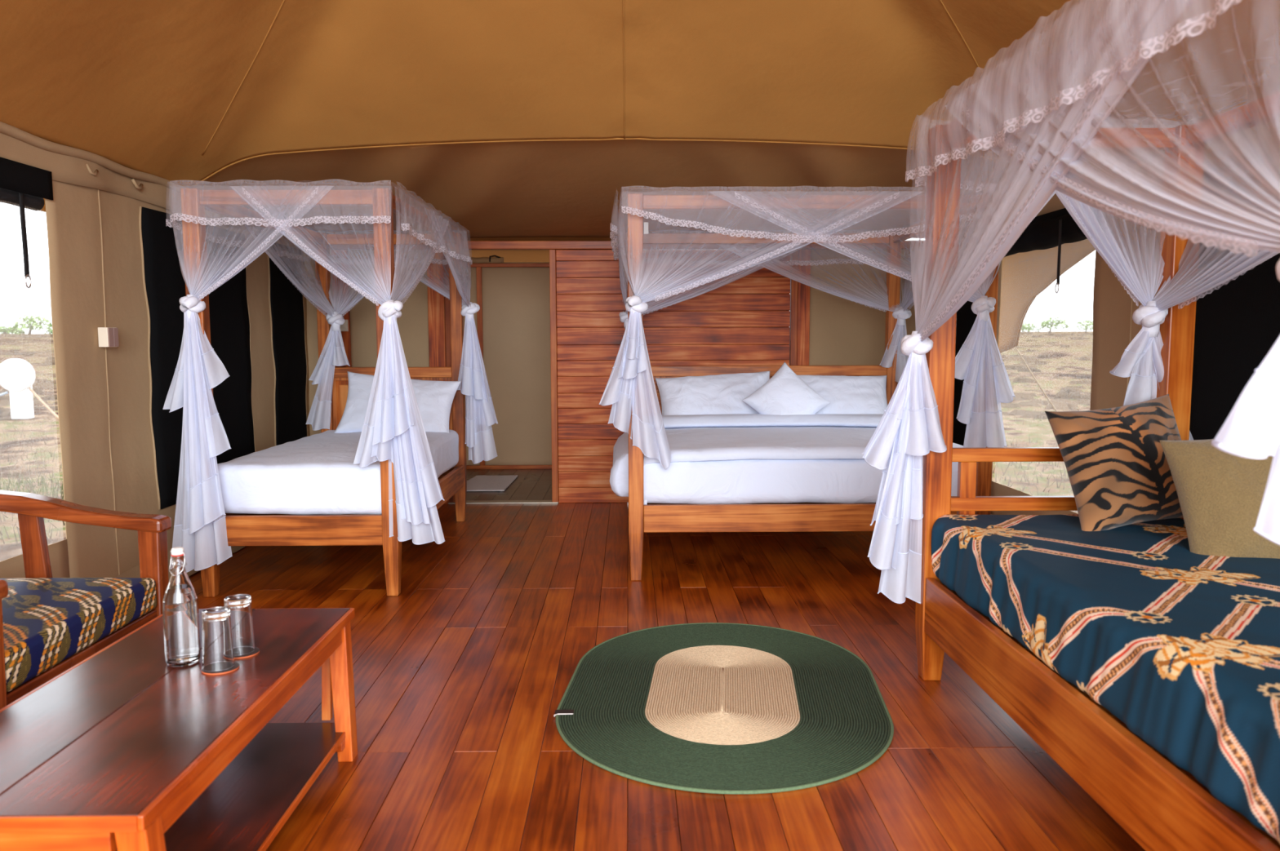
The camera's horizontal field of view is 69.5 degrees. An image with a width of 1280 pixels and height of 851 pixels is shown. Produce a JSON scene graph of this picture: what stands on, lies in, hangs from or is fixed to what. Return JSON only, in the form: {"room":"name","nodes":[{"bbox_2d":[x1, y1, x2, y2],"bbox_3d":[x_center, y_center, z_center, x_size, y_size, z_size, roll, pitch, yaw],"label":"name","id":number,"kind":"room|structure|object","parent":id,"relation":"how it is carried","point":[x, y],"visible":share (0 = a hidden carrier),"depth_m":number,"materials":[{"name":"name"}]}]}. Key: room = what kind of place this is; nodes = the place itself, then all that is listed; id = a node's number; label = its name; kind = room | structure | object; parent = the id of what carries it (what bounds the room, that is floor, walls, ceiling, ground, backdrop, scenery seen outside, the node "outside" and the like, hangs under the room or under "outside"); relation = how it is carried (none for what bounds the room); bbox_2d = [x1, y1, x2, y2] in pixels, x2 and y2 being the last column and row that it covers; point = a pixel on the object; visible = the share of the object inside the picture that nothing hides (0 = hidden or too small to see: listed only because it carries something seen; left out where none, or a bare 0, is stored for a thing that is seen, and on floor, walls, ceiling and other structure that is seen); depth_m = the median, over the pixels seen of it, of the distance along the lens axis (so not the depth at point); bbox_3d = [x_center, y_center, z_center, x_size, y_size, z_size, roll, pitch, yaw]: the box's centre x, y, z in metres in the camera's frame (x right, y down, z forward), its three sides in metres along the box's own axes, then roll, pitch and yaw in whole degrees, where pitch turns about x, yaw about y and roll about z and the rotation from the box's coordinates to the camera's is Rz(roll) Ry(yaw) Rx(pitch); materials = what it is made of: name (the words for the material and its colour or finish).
{"room":"tent interior","nodes":[
{"label":"tent interior","id":0,"kind":"room"},
{"bbox_2d":[0,121,310,581],"bbox_3d":[-2.495,-0.086,3.309,0.136,2.162,7.871,0,5,-1],"label":"wall","id":1,"kind":"structure","parent":0,"point":[114,260],"depth_m":4.67,"materials":[{"name":"beige fabric"}]},
{"bbox_2d":[0,156,53,288],"bbox_3d":[-2.567,-0.229,3.391,0.093,1.610,1.320,0,5,-1],"label":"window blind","id":2,"kind":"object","parent":1,"relation":"in","point":[22,185],"depth_m":3.81,"materials":[{"name":"black fabric"}]},
{"bbox_2d":[0,187,44,210],"bbox_3d":[-2.576,-0.896,3.328,0.080,0.088,1.252,0,5,-1],"label":"rolled blind","id":3,"kind":"object","parent":2,"relation":"attached to","point":[31,198],"depth_m":3.81,"materials":[{"name":"black fabric"}]},
{"bbox_2d":[40,198,45,212],"bbox_3d":[-3.113,-1.236,3.811,1.001,0.206,9.100,0,5,-1],"label":"trim","id":4,"kind":"structure","parent":1,"relation":"attached to","point":[43,209],"depth_m":5.55,"materials":[{"name":"fabric"}]},
{"bbox_2d":[97,327,119,346],"bbox_3d":[-2.528,-0.420,4.390,0.051,0.093,0.085,0,5,-1],"label":"wall switch","id":5,"kind":"object","parent":1,"relation":"attached to","point":[107,336],"visible":1,"depth_m":4.35,"materials":[{"name":"beige plastic"}]},
{"bbox_2d":[462,262,551,469],"bbox_3d":[-1.418,-0.587,9.175,2.400,2.050,0.078,0,5,-1],"label":"wall","id":6,"kind":"structure","parent":0,"point":[512,321],"depth_m":9.18,"materials":[{"name":"fabric"}]},
{"bbox_2d":[466,255,503,263],"bbox_3d":[-1.521,-1.630,9.056,0.365,0.083,0.073,0,5,-1],"label":"flap","id":7,"kind":"object","parent":6,"relation":"on","point":[497,260],"visible":0.87,"depth_m":9.04,"materials":[{"name":"beige fabric"}]},
{"bbox_2d":[303,240,924,503],"bbox_3d":[-0.143,-0.409,7.262,4.940,2.050,0.100,0,5,-1],"label":"wall","id":8,"kind":"structure","parent":0,"point":[764,317],"depth_m":7.21,"materials":[{"name":"brown wood"}]},
{"bbox_2d":[340,320,348,331],"bbox_3d":[-2.296,-0.776,7.155,0.065,0.090,0.024,0,5,-1],"label":"wall socket","id":9,"kind":"object","parent":8,"relation":"attached to","point":[344,327],"visible":0.64,"depth_m":7.15,"materials":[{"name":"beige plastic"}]},
{"bbox_2d":[448,500,558,504],"bbox_3d":[-1.080,0.609,7.339,0.869,0.012,0.095,0,5,-1],"label":"trim","id":10,"kind":"structure","parent":8,"relation":"attached to","point":[468,502],"depth_m":7.30,"materials":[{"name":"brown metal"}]},
{"bbox_2d":[0,0,1279,262],"bbox_3d":[-0.115,-2.187,4.513,4.902,1.960,11.800,0,5,-1],"label":"ceiling","id":11,"kind":"structure","parent":0,"point":[495,118],"depth_m":4.67,"materials":[{"name":"fabric"}]},
{"bbox_2d":[188,469,1145,850],"bbox_3d":[-0.093,1.018,3.686,5.400,0.120,11.650,0,5,-1],"label":"floor","id":12,"kind":"structure","parent":0,"point":[461,676],"depth_m":3.33,"materials":[{"name":"brown wood"}]},
{"bbox_2d":[0,490,171,710],"bbox_3d":[-2.102,0.546,2.892,0.805,0.980,0.980,0,5,-1],"label":"armchair","id":13,"kind":"object","parent":12,"relation":"on","point":[32,509],"visible":0.3,"depth_m":3.28,"materials":[{"name":"brown wood"}]},
{"bbox_2d":[0,577,156,692],"bbox_3d":[-2.078,0.627,2.900,0.713,0.129,0.816,0,5,-1],"label":"seat cushion","id":14,"kind":"object","parent":13,"relation":"on","point":[47,621],"visible":0.98,"depth_m":2.91,"materials":[{"name":"fabric"}]},
{"bbox_2d":[0,608,357,850],"bbox_3d":[-1.190,0.865,2.306,0.619,0.450,1.320,0,5,-1],"label":"coffee table","id":15,"kind":"object","parent":12,"relation":"on","point":[124,749],"visible":0.83,"depth_m":2.19,"materials":[{"name":"brown wood"}]},
{"bbox_2d":[162,546,200,667],"bbox_3d":[-1.207,0.473,2.425,0.085,0.309,0.085,0,5,-1],"label":"bottle","id":16,"kind":"object","parent":15,"relation":"on","point":[180,615],"visible":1,"depth_m":2.40,"materials":[{"name":"clear glass"}]},
{"bbox_2d":[201,662,239,675],"bbox_3d":[-1.086,0.628,2.391,0.090,0.005,0.090,0,5,-1],"label":"coaster","id":17,"kind":"object","parent":15,"relation":"on","point":[236,666],"visible":0.43,"depth_m":2.36,"materials":[{"name":"orange wood"}]},
{"bbox_2d":[201,606,235,672],"bbox_3d":[-1.092,0.551,2.385,0.077,0.150,0.077,0,5,-1],"label":"drinking glass","id":18,"kind":"object","parent":17,"relation":"on","point":[216,628],"visible":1,"depth_m":2.36,"materials":[{"name":"clear glass"}]},
{"bbox_2d":[116,723,342,850],"bbox_3d":[-1.185,1.006,2.317,0.551,0.016,1.211,0,5,-1],"label":"shelf","id":19,"kind":"object","parent":15,"relation":"attached to","point":[245,808],"depth_m":2.48,"materials":[{"name":"brown wood"}]},
{"bbox_2d":[233,647,259,659],"bbox_3d":[-1.082,0.617,2.507,0.090,0.005,0.090,0,5,-1],"label":"coaster","id":20,"kind":"object","parent":15,"relation":"on","point":[256,651],"visible":0.29,"depth_m":2.48,"materials":[{"name":"orange wood"}]},
{"bbox_2d":[223,594,255,656],"bbox_3d":[-1.088,0.539,2.503,0.077,0.150,0.077,0,5,-1],"label":"drinking glass","id":21,"kind":"object","parent":20,"relation":"on","point":[240,605],"visible":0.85,"depth_m":2.48,"materials":[{"name":"clear glass"}]},
{"bbox_2d":[180,188,466,597],"bbox_3d":[-1.734,-0.235,5.561,1.005,2.030,1.990,0,5,-1],"label":"bed","id":22,"kind":"object","parent":12,"relation":"on","point":[242,529],"visible":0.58,"depth_m":4.66,"materials":[{"name":"brown wood"}]},
{"bbox_2d":[162,185,497,573],"bbox_3d":[-1.658,-0.319,5.541,1.423,1.929,2.240,0,5,-1],"label":"net","id":23,"kind":"object","parent":22,"relation":"hanging from","point":[393,430],"visible":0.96,"depth_m":4.55,"materials":[{"name":"white fabric"}]},
{"bbox_2d":[180,228,271,294],"bbox_3d":[-2.239,-0.935,5.139,0.084,0.570,1.346,0,5,-1],"label":"curtain","id":24,"kind":"object","parent":23,"relation":"hanging from","point":[188,278],"depth_m":5.15,"materials":[{"name":"white fabric"}]},
{"bbox_2d":[182,185,333,299],"bbox_3d":[-1.859,-0.872,4.466,0.781,0.569,0.057,0,5,-1],"label":"curtain","id":25,"kind":"object","parent":23,"relation":"hanging from","point":[197,287],"depth_m":4.46,"materials":[{"name":"white fabric"}]},
{"bbox_2d":[243,221,334,316],"bbox_3d":[-2.190,-0.986,5.832,0.195,0.600,1.346,0,5,-1],"label":"curtain","id":26,"kind":"object","parent":23,"relation":"hanging from","point":[319,299],"depth_m":5.94,"materials":[{"name":"white fabric"}]},
{"bbox_2d":[231,186,391,305],"bbox_3d":[-1.585,-0.858,4.463,0.781,0.598,0.045,0,5,-1],"label":"curtain","id":27,"kind":"object","parent":23,"relation":"hanging from","point":[380,294],"depth_m":4.46,"materials":[{"name":"white fabric"}]},
{"bbox_2d":[328,244,414,314],"bbox_3d":[-1.896,-1.043,6.435,0.760,0.598,0.169,0,5,-1],"label":"curtain","id":28,"kind":"object","parent":23,"relation":"hanging from","point":[340,306],"depth_m":6.43,"materials":[{"name":"white fabric"}]},
{"bbox_2d":[371,244,466,306],"bbox_3d":[-1.585,-1.080,6.466,0.792,0.534,0.129,0,5,-1],"label":"curtain","id":29,"kind":"object","parent":23,"relation":"hanging from","point":[397,260],"depth_m":6.47,"materials":[{"name":"white fabric"}]},
{"bbox_2d":[389,221,448,301],"bbox_3d":[-1.202,-0.924,5.152,0.062,0.598,1.351,0,5,-1],"label":"curtain","id":30,"kind":"object","parent":23,"relation":"hanging from","point":[401,286],"depth_m":4.80,"materials":[{"name":"white fabric"}]},
{"bbox_2d":[424,207,471,306],"bbox_3d":[-1.188,-1.022,5.842,0.055,0.533,1.346,0,5,-1],"label":"curtain","id":31,"kind":"object","parent":23,"relation":"hanging from","point":[464,289],"depth_m":5.75,"materials":[{"name":"white fabric"}]},
{"bbox_2d":[217,430,458,515],"bbox_3d":[-1.733,0.240,5.586,0.973,0.283,1.876,0,5,-1],"label":"mattress","id":32,"kind":"object","parent":22,"relation":"on","point":[315,474],"visible":0.6,"depth_m":4.67,"materials":[{"name":"white fabric"}]},
{"bbox_2d":[333,371,461,433],"bbox_3d":[-1.661,-0.128,6.348,0.840,0.482,0.267,0,5,-1],"label":"pillow","id":33,"kind":"object","parent":32,"relation":"on","point":[434,399],"visible":0.57,"depth_m":6.29,"materials":[{"name":"white fabric"}]},
{"bbox_2d":[466,475,518,491],"bbox_3d":[-1.391,0.516,8.303,0.485,0.011,0.870,0,5,-1],"label":"bath mat","id":34,"kind":"object","parent":12,"relation":"on","point":[495,482],"visible":0.91,"depth_m":8.29,"materials":[{"name":"grey fabric"}]},
{"bbox_2d":[553,622,893,795],"bbox_3d":[0.305,0.975,3.418,1.153,0.016,1.576,0,5,6],"label":"oval rug","id":35,"kind":"object","parent":12,"relation":"on","point":[703,708],"visible":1,"depth_m":3.22,"materials":[{"name":"green fabric"}]},
{"bbox_2d":[627,193,999,581],"bbox_3d":[0.896,-0.270,5.785,1.940,2.045,1.835,0,5,-1],"label":"bed","id":36,"kind":"object","parent":12,"relation":"on","point":[772,517],"visible":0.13,"depth_m":4.95,"materials":[{"name":"brown wood"}]},
{"bbox_2d":[643,459,958,504],"bbox_3d":[0.896,0.222,5.828,1.924,0.273,1.739,0,5,-1],"label":"mattress","id":37,"kind":"object","parent":36,"relation":"on","point":[745,482],"visible":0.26,"depth_m":4.97,"materials":[{"name":"white fabric"}]},
{"bbox_2d":[655,371,769,415],"bbox_3d":[0.533,-0.174,6.452,0.848,0.405,0.308,0,5,-1],"label":"pillow","id":38,"kind":"object","parent":37,"relation":"on","point":[718,394],"visible":0.59,"depth_m":6.37,"materials":[{"name":"white fabric"}]},
{"bbox_2d":[742,362,830,415],"bbox_3d":[0.980,-0.161,6.194,0.534,0.526,0.290,3,6,26],"label":"cushion","id":39,"kind":"object","parent":37,"relation":"on","point":[784,393],"visible":0.84,"depth_m":6.14,"materials":[{"name":"white fabric"}]},
{"bbox_2d":[609,413,965,505],"bbox_3d":[0.897,0.180,5.653,2.150,0.417,1.365,0,5,-1],"label":"duvet","id":40,"kind":"object","parent":37,"relation":"on","point":[738,437],"visible":0.59,"depth_m":5.46,"materials":[{"name":"white fabric"}]},
{"bbox_2d":[797,375,887,414],"bbox_3d":[1.363,-0.172,6.460,0.787,0.370,0.298,0,5,-1],"label":"pillow","id":41,"kind":"object","parent":37,"relation":"on","point":[845,394],"visible":0.51,"depth_m":6.40,"materials":[{"name":"white fabric"}]},
{"bbox_2d":[599,191,1015,470],"bbox_3d":[0.865,-0.592,5.746,2.236,1.467,2.086,0,5,-1],"label":"net","id":42,"kind":"object","parent":36,"relation":"hanging from","point":[630,387],"visible":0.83,"depth_m":4.82,"materials":[{"name":"white fabric"}]},
{"bbox_2d":[618,208,627,315],"bbox_3d":[-0.109,-1.023,6.026,0.069,0.603,1.247,0,5,-1],"label":"curtain","id":43,"kind":"object","parent":42,"relation":"hanging from","point":[623,257],"depth_m":5.78,"materials":[{"name":"white fabric"}]},
{"bbox_2d":[621,222,635,295],"bbox_3d":[-0.076,-0.972,5.386,0.096,0.582,1.247,0,5,-1],"label":"curtain","id":44,"kind":"object","parent":42,"relation":"hanging from","point":[624,270],"depth_m":5.39,"materials":[{"name":"white fabric"}]},
{"bbox_2d":[626,244,808,313],"bbox_3d":[0.622,-1.081,6.632,1.480,0.602,0.084,0,5,-1],"label":"curtain","id":45,"kind":"object","parent":42,"relation":"hanging from","point":[653,305],"depth_m":6.64,"materials":[{"name":"white fabric"}]},
{"bbox_2d":[629,191,924,302],"bbox_3d":[0.686,-0.915,4.757,1.560,0.583,0.046,0,5,-1],"label":"curtain","id":46,"kind":"object","parent":42,"relation":"hanging from","point":[642,283],"depth_m":4.75,"materials":[{"name":"white fabric"}]},
{"bbox_2d":[715,244,901,311],"bbox_3d":[1.143,-1.092,6.609,1.480,0.582,0.146,0,5,-1],"label":"curtain","id":47,"kind":"object","parent":42,"relation":"hanging from","point":[882,303],"depth_m":6.62,"materials":[{"name":"white fabric"}]},
{"bbox_2d":[708,191,995,302],"bbox_3d":[1.126,-0.914,4.766,1.560,0.586,0.045,0,5,-1],"label":"curtain","id":48,"kind":"object","parent":42,"relation":"hanging from","point":[980,295],"depth_m":4.75,"materials":[{"name":"white fabric"}]},
{"bbox_2d":[901,220,961,311],"bbox_3d":[1.892,-1.037,6.013,0.058,0.582,1.323,0,5,-1],"label":"curtain","id":49,"kind":"object","parent":42,"relation":"hanging from","point":[907,292],"depth_m":6.47,"materials":[{"name":"white fabric"}]},
{"bbox_2d":[984,266,999,295],"bbox_3d":[1.847,-0.981,5.448,0.141,0.587,1.323,0,5,-1],"label":"curtain","id":50,"kind":"object","parent":42,"relation":"hanging from","point":[988,282],"depth_m":4.80,"materials":[{"name":"white fabric"}]},
{"bbox_2d":[915,0,1279,850],"bbox_3d":[1.562,0.038,2.425,0.975,2.060,2.160,0,5,-1],"label":"daybed","id":51,"kind":"object","parent":12,"relation":"on","point":[1162,806],"visible":0.47,"depth_m":3.06,"materials":[{"name":"brown wood"}]},
{"bbox_2d":[861,0,1279,604],"bbox_3d":[1.501,-0.135,2.382,1.319,1.822,2.321,0,5,-1],"label":"net","id":52,"kind":"object","parent":51,"relation":"hanging from","point":[1055,147],"visible":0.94,"depth_m":2.39,"materials":[{"name":"white fabric"}]},
{"bbox_2d":[917,123,1111,297],"bbox_3d":[1.376,-0.705,3.404,0.714,0.807,0.076,0,5,-1],"label":"curtain","id":53,"kind":"object","parent":52,"relation":"hanging from","point":[1092,221],"depth_m":3.41,"materials":[{"name":"white fabric"}]},
{"bbox_2d":[911,0,1190,342],"bbox_3d":[1.019,-0.616,2.462,0.046,0.809,1.910,0,5,-1],"label":"curtain","id":54,"kind":"object","parent":52,"relation":"hanging from","point":[1051,147],"depth_m":2.20,"materials":[{"name":"white fabric"}]},
{"bbox_2d":[1055,191,1164,306],"bbox_3d":[1.712,-0.761,3.408,0.704,0.701,0.076,0,5,-1],"label":"curtain","id":55,"kind":"object","parent":52,"relation":"hanging from","point":[1092,221],"depth_m":3.41,"materials":[{"name":"white fabric"}]},
{"bbox_2d":[944,50,1279,252],"bbox_3d":[1.029,-0.665,2.196,0.045,0.660,1.910,0,5,-1],"label":"curtain","id":56,"kind":"object","parent":52,"relation":"hanging from","point":[1060,148],"depth_m":2.09,"materials":[{"name":"white fabric"}]},
{"bbox_2d":[1152,242,1279,311],"bbox_3d":[1.989,-0.689,2.642,0.191,0.701,1.562,0,5,-1],"label":"curtain","id":57,"kind":"object","parent":52,"relation":"hanging from","point":[1223,266],"depth_m":3.20,"materials":[{"name":"white fabric"}]},
{"bbox_2d":[931,514,1279,843],"bbox_3d":[1.555,0.539,2.469,0.922,0.245,2.035,0,5,-1],"label":"bedspread","id":58,"kind":"object","parent":51,"relation":"on","point":[1180,646],"visible":0.82,"depth_m":2.28,"materials":[{"name":"blue fabric"}]},
{"bbox_2d":[1044,394,1183,531],"bbox_3d":[1.716,0.136,3.246,0.518,0.480,0.247,-2,6,-15],"label":"cushion","id":59,"kind":"object","parent":58,"relation":"on","point":[1118,471],"visible":0.93,"depth_m":3.17,"materials":[{"name":"brown fabric"}]},
{"bbox_2d":[1159,439,1279,559],"bbox_3d":[1.870,0.231,2.828,0.427,0.453,0.276,0,5,-1],"label":"cushion","id":60,"kind":"object","parent":58,"relation":"on","point":[1220,494],"visible":0.72,"depth_m":2.79,"materials":[{"name":"beige fabric"}]},
{"bbox_2d":[952,117,1279,515],"bbox_3d":[2.312,-0.104,3.370,0.129,2.162,7.871,0,5,-1],"label":"wall","id":61,"kind":"structure","parent":0,"point":[1237,324],"depth_m":3.82,"materials":[{"name":"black fabric"}]},
{"bbox_2d":[1004,208,1087,293],"bbox_3d":[2.305,-0.389,5.393,0.179,1.650,1.270,0,5,-1],"label":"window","id":62,"kind":"structure","parent":61,"relation":"in","point":[1052,229],"depth_m":5.09,"materials":[{"name":"black fabric"}]},
{"bbox_2d":[1004,213,1087,257],"bbox_3d":[2.309,-1.097,5.325,0.167,0.173,1.203,0,5,-1],"label":"rolled blind","id":63,"kind":"object","parent":62,"relation":"attached to","point":[1051,230],"depth_m":5.12,"materials":[{"name":"black fabric"}]},
{"label":"outside","id":64,"kind":"structure","parent":0,"visible":0},
{"bbox_2d":[0,331,1093,561],"bbox_3d":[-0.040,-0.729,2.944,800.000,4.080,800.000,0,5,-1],"label":"ground","id":65,"kind":"structure","parent":64,"point":[1065,359],"depth_m":15.82,"materials":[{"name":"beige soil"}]},
{"bbox_2d":[0,325,26,334],"bbox_3d":[-96.299,-14.446,140.098,5.274,1.646,5.430,0,5,-1],"label":"bush","id":66,"kind":"object","parent":65,"relation":"on","point":[2,331],"visible":0.8,"depth_m":139.89,"materials":[{"name":"green plant"}]},
{"bbox_2d":[0,358,35,418],"bbox_3d":[-11.357,-0.584,16.889,0.650,1.282,0.230,0,5,-1],"label":"marker post","id":67,"kind":"object","parent":65,"relation":"on","point":[16,375],"visible":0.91,"depth_m":16.77,"materials":[{"name":"white paint"}]},
{"bbox_2d":[0,391,8,396],"bbox_3d":[-12.059,-0.369,16.459,1.344,0.442,0.038,-4,7,-35],"label":"rope","id":68,"kind":"object","parent":67,"relation":"attached to","point":[5,393],"visible":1,"depth_m":16.78,"materials":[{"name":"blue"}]},
{"bbox_2d":[28,387,58,419],"bbox_3d":[-10.308,-0.273,16.190,2.107,0.732,0.038,4,7,39],"label":"rope","id":69,"kind":"object","parent":67,"relation":"attached to","point":[32,391],"visible":0.61,"depth_m":16.40,"materials":[{"name":"brown"}]},
{"bbox_2d":[10,314,52,334],"bbox_3d":[-90.602,-15.038,138.026,5.704,3.361,5.755,0,5,-1],"label":"tree","id":70,"kind":"object","parent":65,"relation":"on","point":[27,319],"visible":0.94,"depth_m":137.19,"materials":[{"name":"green plant"}]},
{"bbox_2d":[0,416,63,513],"bbox_3d":[-3.924,0.503,10.406,22.528,0.200,7.659,2,6,26],"label":"grass","id":71,"kind":"structure","parent":65,"relation":"on","point":[42,477],"depth_m":9.54,"materials":[{"name":"beige plant"}]},
{"bbox_2d":[44,328,53,334],"bbox_3d":[-89.666,-14.475,142.113,3.533,1.363,3.556,0,5,-1],"label":"bush","id":72,"kind":"object","parent":65,"relation":"on","point":[50,331],"visible":0.21,"depth_m":141.06,"materials":[{"name":"green plant"}]},
{"bbox_2d":[0,332,1093,419],"bbox_3d":[-8.727,-5.890,67.293,138.056,2.228,102.264,0,5,-1],"label":"scrub","id":73,"kind":"object","parent":65,"relation":"on","point":[1068,393],"visible":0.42,"depth_m":23.04,"materials":[{"name":"plant"}]},
{"bbox_2d":[1021,320,1031,333],"bbox_3d":[57.222,-14.676,138.004,2.718,2.014,2.800,0,5,-1],"label":"bush","id":74,"kind":"object","parent":65,"relation":"on","point":[1024,326],"visible":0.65,"depth_m":137.62,"materials":[{"name":"green plant"}]},
{"bbox_2d":[1021,323,1039,333],"bbox_3d":[60.265,-15.067,143.015,3.207,1.775,3.163,0,5,-1],"label":"bush","id":75,"kind":"object","parent":65,"relation":"on","point":[1029,324],"visible":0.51,"depth_m":142.62,"materials":[{"name":"green plant"}]},
{"bbox_2d":[998,239,1095,353],"bbox_3d":[2.908,-0.481,7.139,0.066,2.800,3.831,0,5,-1],"label":"flysheet wing","id":76,"kind":"object","parent":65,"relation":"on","point":[1024,275],"visible":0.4,"depth_m":7.03},
{"bbox_2d":[1014,346,1057,411],"bbox_3d":[2.919,-0.097,6.403,0.010,0.886,1.596,0,5,-1],"label":"rope","id":77,"kind":"object","parent":76,"relation":"attached to","point":[1015,348],"visible":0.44,"depth_m":6.79,"materials":[{"name":"beige fabric"}]},
{"bbox_2d":[1036,315,1070,333],"bbox_3d":[63.151,-15.345,141.011,4.688,2.773,4.679,0,5,-1],"label":"tree","id":78,"kind":"object","parent":65,"relation":"on","point":[1043,324],"visible":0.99,"depth_m":140.51,"materials":[{"name":"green plant"}]},
{"bbox_2d":[1073,319,1093,333],"bbox_3d":[68.761,-15.284,142.095,3.622,2.300,3.548,0,5,-1],"label":"bush","id":79,"kind":"object","parent":65,"relation":"on","point":[1086,328],"visible":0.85,"depth_m":141.89,"materials":[{"name":"green plant"}]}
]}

